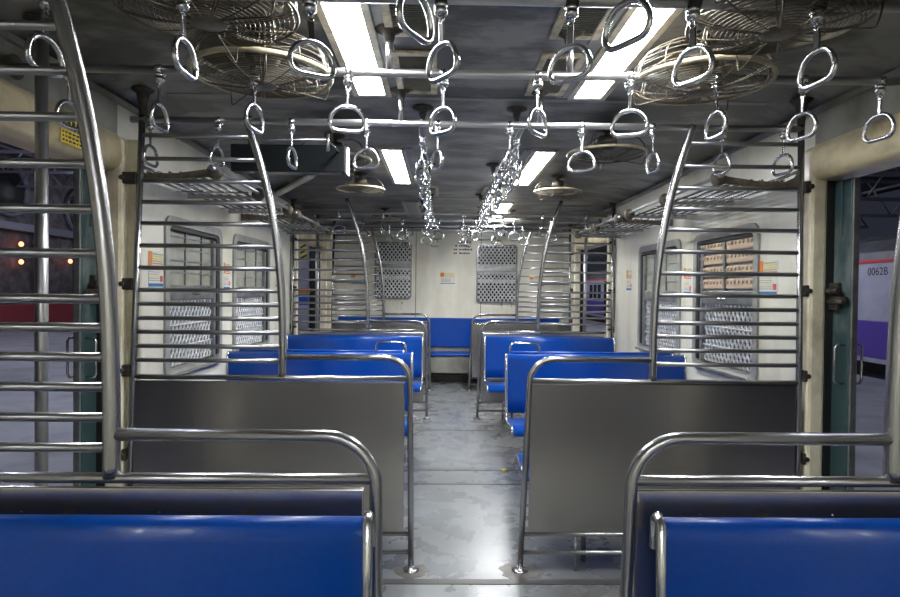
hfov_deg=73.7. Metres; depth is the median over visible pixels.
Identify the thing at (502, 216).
strap
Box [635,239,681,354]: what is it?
window
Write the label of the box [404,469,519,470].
trim
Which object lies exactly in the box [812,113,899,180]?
trim
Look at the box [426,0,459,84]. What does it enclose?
strap
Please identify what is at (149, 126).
strap
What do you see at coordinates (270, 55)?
ceiling fan
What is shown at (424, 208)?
grab rail
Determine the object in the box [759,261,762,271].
picture
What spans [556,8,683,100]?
recessed light
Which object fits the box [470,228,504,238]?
grab rail
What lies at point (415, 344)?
seat
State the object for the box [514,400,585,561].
seat
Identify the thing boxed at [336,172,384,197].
ceiling fan
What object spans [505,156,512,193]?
strap
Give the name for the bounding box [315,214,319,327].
pole
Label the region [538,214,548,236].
strap
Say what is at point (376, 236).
grab rail
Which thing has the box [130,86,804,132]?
grab rail
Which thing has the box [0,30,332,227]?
trim
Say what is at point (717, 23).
ceiling fan
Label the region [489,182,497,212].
strap
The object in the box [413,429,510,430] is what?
trim
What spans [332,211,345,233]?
strap
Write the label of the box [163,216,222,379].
window
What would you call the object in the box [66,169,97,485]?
door
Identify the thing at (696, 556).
seat
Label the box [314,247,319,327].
trim
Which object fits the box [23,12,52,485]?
pole
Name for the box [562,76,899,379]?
wall
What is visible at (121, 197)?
trim
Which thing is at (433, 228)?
strap
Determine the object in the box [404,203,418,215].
diffuser
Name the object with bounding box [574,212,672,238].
luggage rack
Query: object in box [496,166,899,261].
platform canopy
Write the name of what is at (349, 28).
recessed light
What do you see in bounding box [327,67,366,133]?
strap
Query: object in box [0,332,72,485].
platform
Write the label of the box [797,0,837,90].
strap
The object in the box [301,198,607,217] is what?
grab rail
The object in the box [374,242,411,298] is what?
window
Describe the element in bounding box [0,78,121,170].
trim
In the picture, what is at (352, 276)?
notice
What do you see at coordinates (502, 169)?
strap
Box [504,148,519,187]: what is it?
strap
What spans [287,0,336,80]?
strap
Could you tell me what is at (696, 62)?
ceiling fan
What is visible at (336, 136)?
ceiling fan
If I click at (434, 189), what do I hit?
ceiling vent
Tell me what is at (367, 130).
strap
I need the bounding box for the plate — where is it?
[60,122,81,149]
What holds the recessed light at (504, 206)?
in the ceiling
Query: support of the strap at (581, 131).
hanging from the grab rail at (401, 93)
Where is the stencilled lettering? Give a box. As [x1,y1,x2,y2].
[454,241,471,253]
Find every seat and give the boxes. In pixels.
[0,510,374,596]
[225,341,413,436]
[238,349,403,352]
[287,333,423,392]
[338,317,558,372]
[483,335,615,417]
[503,351,673,412]
[504,342,686,437]
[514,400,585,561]
[649,511,899,596]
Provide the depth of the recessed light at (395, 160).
4.49 m
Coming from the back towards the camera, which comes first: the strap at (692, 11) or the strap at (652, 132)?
the strap at (652, 132)
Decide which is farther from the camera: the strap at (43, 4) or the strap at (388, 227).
the strap at (388, 227)
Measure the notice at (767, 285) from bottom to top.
0.195 m
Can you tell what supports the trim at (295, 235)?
attached to the wall at (109, 115)
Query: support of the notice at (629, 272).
attached to the wall at (854, 113)
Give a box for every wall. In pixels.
[0,37,334,380]
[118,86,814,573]
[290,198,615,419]
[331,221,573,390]
[335,227,563,373]
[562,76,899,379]
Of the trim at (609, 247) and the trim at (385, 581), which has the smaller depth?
the trim at (385, 581)
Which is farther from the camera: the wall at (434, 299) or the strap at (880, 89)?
the wall at (434, 299)
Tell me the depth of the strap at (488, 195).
4.92 m
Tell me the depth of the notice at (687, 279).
4.45 m
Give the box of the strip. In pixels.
[275,175,315,196]
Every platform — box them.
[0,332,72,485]
[586,320,899,489]
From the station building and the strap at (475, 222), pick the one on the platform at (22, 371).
the station building
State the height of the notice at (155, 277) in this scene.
0.195 m
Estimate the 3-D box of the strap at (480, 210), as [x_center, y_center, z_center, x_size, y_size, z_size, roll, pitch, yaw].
[0.304,-0.778,5.839,0.042,0.241,0.140,1,1,19]
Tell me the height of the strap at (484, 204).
0.241 m
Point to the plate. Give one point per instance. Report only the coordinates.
(72, 138)
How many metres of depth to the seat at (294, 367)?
4.40 m
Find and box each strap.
[24,0,64,78]
[54,76,78,131]
[142,116,158,167]
[149,64,169,132]
[171,0,198,81]
[209,117,224,168]
[244,66,264,134]
[286,118,297,169]
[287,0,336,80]
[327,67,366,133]
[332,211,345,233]
[352,119,379,169]
[360,218,368,238]
[380,211,384,234]
[386,224,392,243]
[396,0,433,45]
[396,219,408,239]
[400,229,409,246]
[414,145,430,187]
[415,133,425,178]
[419,165,429,201]
[420,156,427,194]
[420,226,431,243]
[422,215,429,234]
[424,177,429,206]
[424,197,434,223]
[425,194,430,219]
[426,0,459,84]
[426,209,437,232]
[427,187,430,211]
[428,69,456,135]
[428,208,434,229]
[430,120,443,171]
[431,229,437,246]
[433,219,443,239]
[457,213,469,235]
[459,225,462,244]
[465,230,470,247]
[471,219,477,240]
[476,212,480,232]
[478,208,484,230]
[479,203,488,228]
[481,202,486,225]
[482,195,492,222]
[483,191,495,219]
[486,187,492,216]
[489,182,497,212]
[491,225,496,244]
[494,176,499,208]
[495,170,501,204]
[495,230,502,247]
[498,164,507,199]
[500,213,506,235]
[503,121,516,172]
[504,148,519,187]
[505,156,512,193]
[508,220,520,240]
[514,134,521,180]
[518,226,528,244]
[527,70,547,137]
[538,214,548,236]
[547,0,592,85]
[567,122,595,172]
[583,214,588,235]
[601,0,653,52]
[610,72,649,137]
[646,123,660,174]
[671,0,714,88]
[704,74,727,140]
[712,124,731,175]
[771,125,793,176]
[785,75,818,141]
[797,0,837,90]
[862,76,895,143]
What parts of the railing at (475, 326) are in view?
post, panel, rail, rail, panel, post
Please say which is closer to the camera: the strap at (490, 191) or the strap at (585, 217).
the strap at (490, 191)
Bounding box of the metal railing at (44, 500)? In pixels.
[0,0,899,596]
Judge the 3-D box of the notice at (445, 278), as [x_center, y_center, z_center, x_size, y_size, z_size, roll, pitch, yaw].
[-0.034,-0.302,8.945,0.220,0.165,0.002,1,1,-1]
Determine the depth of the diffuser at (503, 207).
6.89 m
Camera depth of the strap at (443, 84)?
2.19 m
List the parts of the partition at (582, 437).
post, rail, panel, rail, rail, rail, rail, stub leg, panel, rail, post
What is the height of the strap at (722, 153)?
0.241 m
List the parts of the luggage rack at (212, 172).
rod, rod, rod, rod, rod, rod, rod, rail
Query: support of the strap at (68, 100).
hanging from the grab rail at (389, 33)
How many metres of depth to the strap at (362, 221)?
6.81 m
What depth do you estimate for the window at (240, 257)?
5.01 m
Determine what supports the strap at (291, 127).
hanging from the grab rail at (401, 93)
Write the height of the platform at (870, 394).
0.340 m
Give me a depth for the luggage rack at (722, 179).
3.56 m
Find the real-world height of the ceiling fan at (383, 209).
0.182 m
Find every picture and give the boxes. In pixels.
[149,251,151,264]
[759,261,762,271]
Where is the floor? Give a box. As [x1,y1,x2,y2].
[382,380,621,596]
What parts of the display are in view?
mounting rod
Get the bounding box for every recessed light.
[316,2,396,96]
[377,147,419,183]
[401,201,422,216]
[489,202,514,217]
[508,149,559,185]
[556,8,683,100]
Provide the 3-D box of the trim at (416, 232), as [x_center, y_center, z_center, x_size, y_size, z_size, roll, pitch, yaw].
[-0.511,-0.105,8.940,0.012,1.840,0.004,1,1,-1]
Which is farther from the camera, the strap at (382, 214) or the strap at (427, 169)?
the strap at (382, 214)
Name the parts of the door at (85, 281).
handle, handle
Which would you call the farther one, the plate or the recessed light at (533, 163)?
the recessed light at (533, 163)
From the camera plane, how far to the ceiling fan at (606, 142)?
3.44 m
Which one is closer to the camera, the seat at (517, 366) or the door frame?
the door frame
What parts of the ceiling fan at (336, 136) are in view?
motor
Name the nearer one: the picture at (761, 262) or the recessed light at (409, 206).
the picture at (761, 262)
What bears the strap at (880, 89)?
hanging from the grab rail at (389, 33)
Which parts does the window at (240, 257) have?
pane, pane, rail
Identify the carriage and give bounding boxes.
[586,235,896,379]
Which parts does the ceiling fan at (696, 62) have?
blade, blade, motor, blade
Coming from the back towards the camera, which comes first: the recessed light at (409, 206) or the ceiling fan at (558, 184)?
the recessed light at (409, 206)
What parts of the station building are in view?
pane, cornice, pane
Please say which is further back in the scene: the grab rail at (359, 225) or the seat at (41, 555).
the grab rail at (359, 225)
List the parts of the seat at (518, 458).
trim, seat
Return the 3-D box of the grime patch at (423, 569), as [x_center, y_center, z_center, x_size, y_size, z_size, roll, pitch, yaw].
[-0.182,1.304,2.877,0.165,0.001,0.152,0,1,-30]
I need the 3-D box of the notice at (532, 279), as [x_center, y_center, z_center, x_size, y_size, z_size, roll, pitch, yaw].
[1.300,-0.266,8.968,0.220,0.160,0.002,1,1,-1]
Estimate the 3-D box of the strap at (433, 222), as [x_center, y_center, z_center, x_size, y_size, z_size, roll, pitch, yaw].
[-0.177,-0.774,5.254,0.140,0.241,0.040,0,1,-40]
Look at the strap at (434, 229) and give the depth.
7.98 m
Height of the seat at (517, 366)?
0.964 m
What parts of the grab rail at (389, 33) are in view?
rail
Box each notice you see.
[148,251,162,286]
[223,262,229,287]
[351,273,368,283]
[440,273,454,283]
[530,275,543,285]
[626,270,631,290]
[684,267,691,292]
[759,260,777,293]
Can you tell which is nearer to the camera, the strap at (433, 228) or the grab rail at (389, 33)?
the grab rail at (389, 33)
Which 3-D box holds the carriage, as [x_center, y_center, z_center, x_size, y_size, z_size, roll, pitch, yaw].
[9.035,0.225,24.157,3.040,3.250,44.000,1,1,-1]
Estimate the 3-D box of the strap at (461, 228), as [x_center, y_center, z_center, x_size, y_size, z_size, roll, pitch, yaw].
[0.143,-0.791,7.443,0.042,0.241,0.139,0,1,-27]
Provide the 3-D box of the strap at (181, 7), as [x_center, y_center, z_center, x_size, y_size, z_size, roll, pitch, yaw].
[-0.720,-0.719,1.613,0.045,0.243,0.142,1,1,-1]
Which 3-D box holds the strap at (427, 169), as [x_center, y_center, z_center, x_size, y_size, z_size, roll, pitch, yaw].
[-0.159,-0.755,3.909,0.042,0.241,0.142,1,1,20]
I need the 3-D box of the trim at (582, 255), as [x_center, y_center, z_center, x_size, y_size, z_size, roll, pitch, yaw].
[1.754,0.308,7.965,0.075,1.890,0.060,1,1,-1]
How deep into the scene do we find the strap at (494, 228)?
7.44 m
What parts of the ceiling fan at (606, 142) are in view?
blade, blade, motor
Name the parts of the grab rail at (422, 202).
rail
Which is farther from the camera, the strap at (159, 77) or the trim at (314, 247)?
the trim at (314, 247)
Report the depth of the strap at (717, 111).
2.20 m
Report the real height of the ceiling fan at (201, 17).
0.233 m
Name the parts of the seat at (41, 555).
trim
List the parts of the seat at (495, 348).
trim, seat, backrest, trim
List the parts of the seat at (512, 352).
backrest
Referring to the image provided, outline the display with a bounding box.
[175,116,348,176]
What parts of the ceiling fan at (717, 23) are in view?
blade, motor, blade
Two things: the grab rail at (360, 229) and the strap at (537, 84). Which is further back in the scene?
the grab rail at (360, 229)
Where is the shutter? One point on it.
(708, 262)
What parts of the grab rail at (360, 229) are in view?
rail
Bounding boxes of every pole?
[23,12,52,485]
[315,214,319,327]
[583,217,587,331]
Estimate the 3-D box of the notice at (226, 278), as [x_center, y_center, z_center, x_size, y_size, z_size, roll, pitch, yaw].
[-1.633,-0.162,4.392,0.002,0.200,0.130,1,1,-1]
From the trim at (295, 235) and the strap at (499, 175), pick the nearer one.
the strap at (499, 175)
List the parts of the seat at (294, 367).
trim, backrest, grab handle, seat, trim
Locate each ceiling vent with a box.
[380,4,436,36]
[393,50,436,93]
[418,186,438,195]
[481,186,503,195]
[524,52,585,95]
[549,7,612,39]
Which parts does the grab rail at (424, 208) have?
rail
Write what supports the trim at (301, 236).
attached to the wall at (109, 115)
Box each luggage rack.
[144,164,292,214]
[241,205,332,235]
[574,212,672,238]
[624,171,796,219]
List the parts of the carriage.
doorway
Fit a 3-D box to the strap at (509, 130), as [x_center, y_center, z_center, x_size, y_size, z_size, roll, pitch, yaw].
[0.286,-0.725,2.862,0.039,0.241,0.142,1,1,35]
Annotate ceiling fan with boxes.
[111,0,299,62]
[187,23,332,104]
[302,133,371,174]
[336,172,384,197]
[368,208,399,223]
[495,209,526,225]
[533,175,582,199]
[567,130,648,170]
[630,30,778,111]
[685,0,885,71]
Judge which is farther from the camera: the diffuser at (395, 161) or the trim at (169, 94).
the diffuser at (395, 161)
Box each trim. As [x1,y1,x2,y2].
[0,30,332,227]
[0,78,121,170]
[105,137,141,485]
[166,93,767,105]
[289,222,298,334]
[295,220,325,246]
[309,195,598,199]
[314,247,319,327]
[320,235,331,328]
[341,216,541,218]
[383,579,619,584]
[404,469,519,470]
[404,483,528,484]
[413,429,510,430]
[415,232,416,316]
[424,374,480,380]
[563,67,899,230]
[572,238,580,330]
[575,224,610,249]
[580,250,583,330]
[606,226,615,337]
[802,147,826,489]
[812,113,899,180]
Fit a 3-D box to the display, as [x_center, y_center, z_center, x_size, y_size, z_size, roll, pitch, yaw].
[-0.961,-0.848,3.168,0.795,0.319,0.409,1,1,-1]
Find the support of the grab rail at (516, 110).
attached to the ceiling
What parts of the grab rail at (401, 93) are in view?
rail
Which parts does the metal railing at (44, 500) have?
panel, rail, panel, rail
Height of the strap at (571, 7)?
0.244 m
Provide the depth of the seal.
2.88 m
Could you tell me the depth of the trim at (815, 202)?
2.88 m
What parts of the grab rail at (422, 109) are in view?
rail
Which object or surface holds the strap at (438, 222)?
hanging from the grab rail at (424, 208)
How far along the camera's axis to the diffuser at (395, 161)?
4.57 m
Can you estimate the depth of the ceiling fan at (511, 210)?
7.05 m
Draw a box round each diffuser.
[383,150,409,182]
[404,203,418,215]
[492,204,510,216]
[514,152,553,184]
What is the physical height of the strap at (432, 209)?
0.241 m
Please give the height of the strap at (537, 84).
0.241 m
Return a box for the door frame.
[96,171,105,485]
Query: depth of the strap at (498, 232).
7.99 m
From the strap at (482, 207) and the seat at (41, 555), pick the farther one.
the strap at (482, 207)
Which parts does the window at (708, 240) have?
sill, rail, pane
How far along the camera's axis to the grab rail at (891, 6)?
1.62 m
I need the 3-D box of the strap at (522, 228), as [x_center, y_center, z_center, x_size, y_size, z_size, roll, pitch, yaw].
[0.912,-0.783,7.455,0.140,0.241,0.040,1,1,10]
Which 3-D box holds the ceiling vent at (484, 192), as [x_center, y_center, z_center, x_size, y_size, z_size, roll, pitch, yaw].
[0.403,-1.023,5.743,0.186,0.014,0.500,1,1,-1]
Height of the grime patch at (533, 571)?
0.001 m
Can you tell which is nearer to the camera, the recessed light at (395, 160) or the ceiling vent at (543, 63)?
the ceiling vent at (543, 63)
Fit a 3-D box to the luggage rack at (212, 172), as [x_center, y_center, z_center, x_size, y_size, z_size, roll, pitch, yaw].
[-1.380,-0.670,3.704,0.473,0.160,1.550,1,1,-1]
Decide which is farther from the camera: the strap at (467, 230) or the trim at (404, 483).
the strap at (467, 230)
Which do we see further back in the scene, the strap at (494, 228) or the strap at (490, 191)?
the strap at (494, 228)
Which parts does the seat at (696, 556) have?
trim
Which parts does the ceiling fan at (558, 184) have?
blade, motor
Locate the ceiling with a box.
[0,0,899,229]
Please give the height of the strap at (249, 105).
0.241 m
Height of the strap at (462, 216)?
0.241 m
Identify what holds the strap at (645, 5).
hanging from the grab rail
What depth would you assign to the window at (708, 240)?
3.84 m
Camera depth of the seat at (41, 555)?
1.23 m
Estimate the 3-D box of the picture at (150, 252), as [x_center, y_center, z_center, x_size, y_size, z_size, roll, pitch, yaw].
[-1.613,-0.217,3.232,0.001,0.078,0.041,1,1,-1]
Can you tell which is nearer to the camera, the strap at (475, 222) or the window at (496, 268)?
the strap at (475, 222)
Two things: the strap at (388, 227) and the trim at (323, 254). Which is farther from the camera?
the trim at (323, 254)
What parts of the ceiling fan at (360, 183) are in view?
motor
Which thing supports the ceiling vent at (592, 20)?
in the ceiling
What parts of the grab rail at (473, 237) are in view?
rail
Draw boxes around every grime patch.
[392,565,430,578]
[499,563,544,578]
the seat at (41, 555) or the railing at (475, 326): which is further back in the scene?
the railing at (475, 326)
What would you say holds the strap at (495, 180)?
hanging from the grab rail at (516, 110)
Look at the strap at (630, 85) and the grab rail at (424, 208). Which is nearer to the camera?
the strap at (630, 85)
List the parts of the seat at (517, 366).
trim, seat, grab handle, backrest, trim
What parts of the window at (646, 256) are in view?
sill, rail, pane, pane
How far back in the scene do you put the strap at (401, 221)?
6.83 m
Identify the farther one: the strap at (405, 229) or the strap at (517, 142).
the strap at (405, 229)
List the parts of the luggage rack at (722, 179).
rod, rail, rod, rod, rod, rod, rod, rod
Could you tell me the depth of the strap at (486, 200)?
5.15 m
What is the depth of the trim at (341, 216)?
7.87 m
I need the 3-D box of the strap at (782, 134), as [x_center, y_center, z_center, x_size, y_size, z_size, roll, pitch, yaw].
[1.603,-0.711,2.882,0.045,0.241,0.140,1,1,-1]
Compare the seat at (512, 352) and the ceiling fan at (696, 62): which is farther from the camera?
the seat at (512, 352)
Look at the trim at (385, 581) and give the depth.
2.77 m
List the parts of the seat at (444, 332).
backrest, seat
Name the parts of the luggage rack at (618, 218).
rail, rod, rod, rod, rod, rod, rod, rod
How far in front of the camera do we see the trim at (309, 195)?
6.18 m
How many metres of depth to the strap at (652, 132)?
2.86 m
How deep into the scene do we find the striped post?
17.34 m
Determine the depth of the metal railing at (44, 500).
1.32 m
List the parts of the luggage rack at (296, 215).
rod, rail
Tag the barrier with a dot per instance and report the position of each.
(15, 312)
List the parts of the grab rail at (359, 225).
rail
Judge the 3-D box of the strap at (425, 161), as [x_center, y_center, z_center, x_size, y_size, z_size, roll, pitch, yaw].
[-0.153,-0.751,3.644,0.038,0.241,0.141,1,1,5]
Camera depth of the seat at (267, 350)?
4.59 m
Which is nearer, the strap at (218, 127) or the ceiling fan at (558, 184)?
the strap at (218, 127)
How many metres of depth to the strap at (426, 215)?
6.22 m
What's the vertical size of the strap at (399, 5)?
0.258 m
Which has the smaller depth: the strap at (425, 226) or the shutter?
the shutter
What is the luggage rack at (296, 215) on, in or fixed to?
attached to the wall at (109, 115)
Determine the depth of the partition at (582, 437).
2.87 m
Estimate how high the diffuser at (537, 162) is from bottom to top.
0.008 m
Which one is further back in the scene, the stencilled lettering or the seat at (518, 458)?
the stencilled lettering
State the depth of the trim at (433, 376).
8.94 m
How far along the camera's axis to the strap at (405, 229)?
7.98 m
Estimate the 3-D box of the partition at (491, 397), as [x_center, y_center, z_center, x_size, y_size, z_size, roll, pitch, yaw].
[0.031,0.113,6.254,3.436,2.292,0.100,1,1,-1]
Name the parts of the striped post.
blue plate, orange plate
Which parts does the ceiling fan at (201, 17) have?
blade, motor, blade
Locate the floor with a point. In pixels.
(462, 531)
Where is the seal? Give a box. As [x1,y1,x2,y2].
[821,181,837,489]
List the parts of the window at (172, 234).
pane, pane, rail, sill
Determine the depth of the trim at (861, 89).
3.35 m
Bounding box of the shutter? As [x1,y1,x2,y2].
[700,237,753,290]
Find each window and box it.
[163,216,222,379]
[232,234,272,350]
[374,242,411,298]
[476,244,517,302]
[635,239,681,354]
[692,223,760,379]
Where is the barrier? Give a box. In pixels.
[0,303,72,322]
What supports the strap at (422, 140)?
hanging from the grab rail at (422, 109)
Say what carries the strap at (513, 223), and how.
hanging from the grab rail at (424, 208)
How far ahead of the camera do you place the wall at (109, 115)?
3.41 m
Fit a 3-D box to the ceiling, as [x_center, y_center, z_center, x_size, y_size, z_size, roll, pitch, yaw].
[0.099,-1.003,2.863,3.560,0.140,12.350,1,1,-1]
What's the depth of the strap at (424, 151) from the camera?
3.37 m
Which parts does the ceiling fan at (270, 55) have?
blade, motor, blade, blade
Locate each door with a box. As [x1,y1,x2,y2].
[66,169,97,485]
[826,177,862,489]
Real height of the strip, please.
0.125 m
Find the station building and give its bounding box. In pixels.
[0,154,73,304]
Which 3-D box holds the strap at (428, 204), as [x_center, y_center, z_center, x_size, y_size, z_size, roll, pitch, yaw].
[-0.161,-0.759,4.180,0.038,0.241,0.140,1,1,-6]
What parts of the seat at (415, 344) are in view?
backrest, seat, trim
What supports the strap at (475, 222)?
hanging from the grab rail at (424, 208)
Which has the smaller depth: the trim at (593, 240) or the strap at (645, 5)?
the strap at (645, 5)
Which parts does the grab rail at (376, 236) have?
rail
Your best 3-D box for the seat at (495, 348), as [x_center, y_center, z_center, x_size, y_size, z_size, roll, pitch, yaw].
[1.026,0.831,5.988,1.360,0.886,0.498,1,1,-1]
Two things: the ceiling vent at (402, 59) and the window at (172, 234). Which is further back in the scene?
the window at (172, 234)
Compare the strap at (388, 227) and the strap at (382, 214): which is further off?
the strap at (388, 227)
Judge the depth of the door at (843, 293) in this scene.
2.79 m
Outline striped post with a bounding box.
[298,242,313,334]
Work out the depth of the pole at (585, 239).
7.13 m
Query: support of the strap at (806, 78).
hanging from the grab rail at (389, 33)
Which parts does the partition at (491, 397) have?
post, rail, panel, rail, rail, panel, rail, post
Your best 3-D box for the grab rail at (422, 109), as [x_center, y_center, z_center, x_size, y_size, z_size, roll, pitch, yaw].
[-0.166,-0.934,4.543,0.110,0.168,3.345,1,1,-1]
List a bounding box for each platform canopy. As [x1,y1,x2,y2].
[0,141,407,227]
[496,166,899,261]
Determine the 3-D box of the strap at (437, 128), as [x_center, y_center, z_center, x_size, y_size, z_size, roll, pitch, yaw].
[-0.060,-0.728,2.856,0.040,0.241,0.140,0,1,-34]
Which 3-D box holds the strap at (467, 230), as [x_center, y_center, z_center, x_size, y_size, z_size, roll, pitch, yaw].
[0.239,-0.798,7.992,0.039,0.241,0.142,1,1,35]
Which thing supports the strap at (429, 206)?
hanging from the grab rail at (422, 109)
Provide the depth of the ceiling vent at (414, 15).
2.08 m
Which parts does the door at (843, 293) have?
handle, guide rail, handle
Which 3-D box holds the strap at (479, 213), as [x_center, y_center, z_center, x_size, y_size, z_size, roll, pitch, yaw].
[0.298,-0.781,6.062,0.042,0.240,0.142,1,1,15]
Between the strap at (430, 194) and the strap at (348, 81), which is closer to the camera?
the strap at (348, 81)
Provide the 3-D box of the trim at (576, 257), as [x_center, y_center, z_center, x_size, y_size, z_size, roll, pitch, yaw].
[1.675,0.227,7.963,0.085,2.049,0.076,1,1,-1]
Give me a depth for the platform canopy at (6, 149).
18.43 m
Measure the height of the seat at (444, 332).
0.935 m
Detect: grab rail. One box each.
[6,23,899,85]
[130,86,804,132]
[221,0,899,12]
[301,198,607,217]
[304,206,600,222]
[320,216,583,228]
[335,218,569,232]
[371,224,412,237]
[412,104,434,203]
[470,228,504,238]
[475,106,526,213]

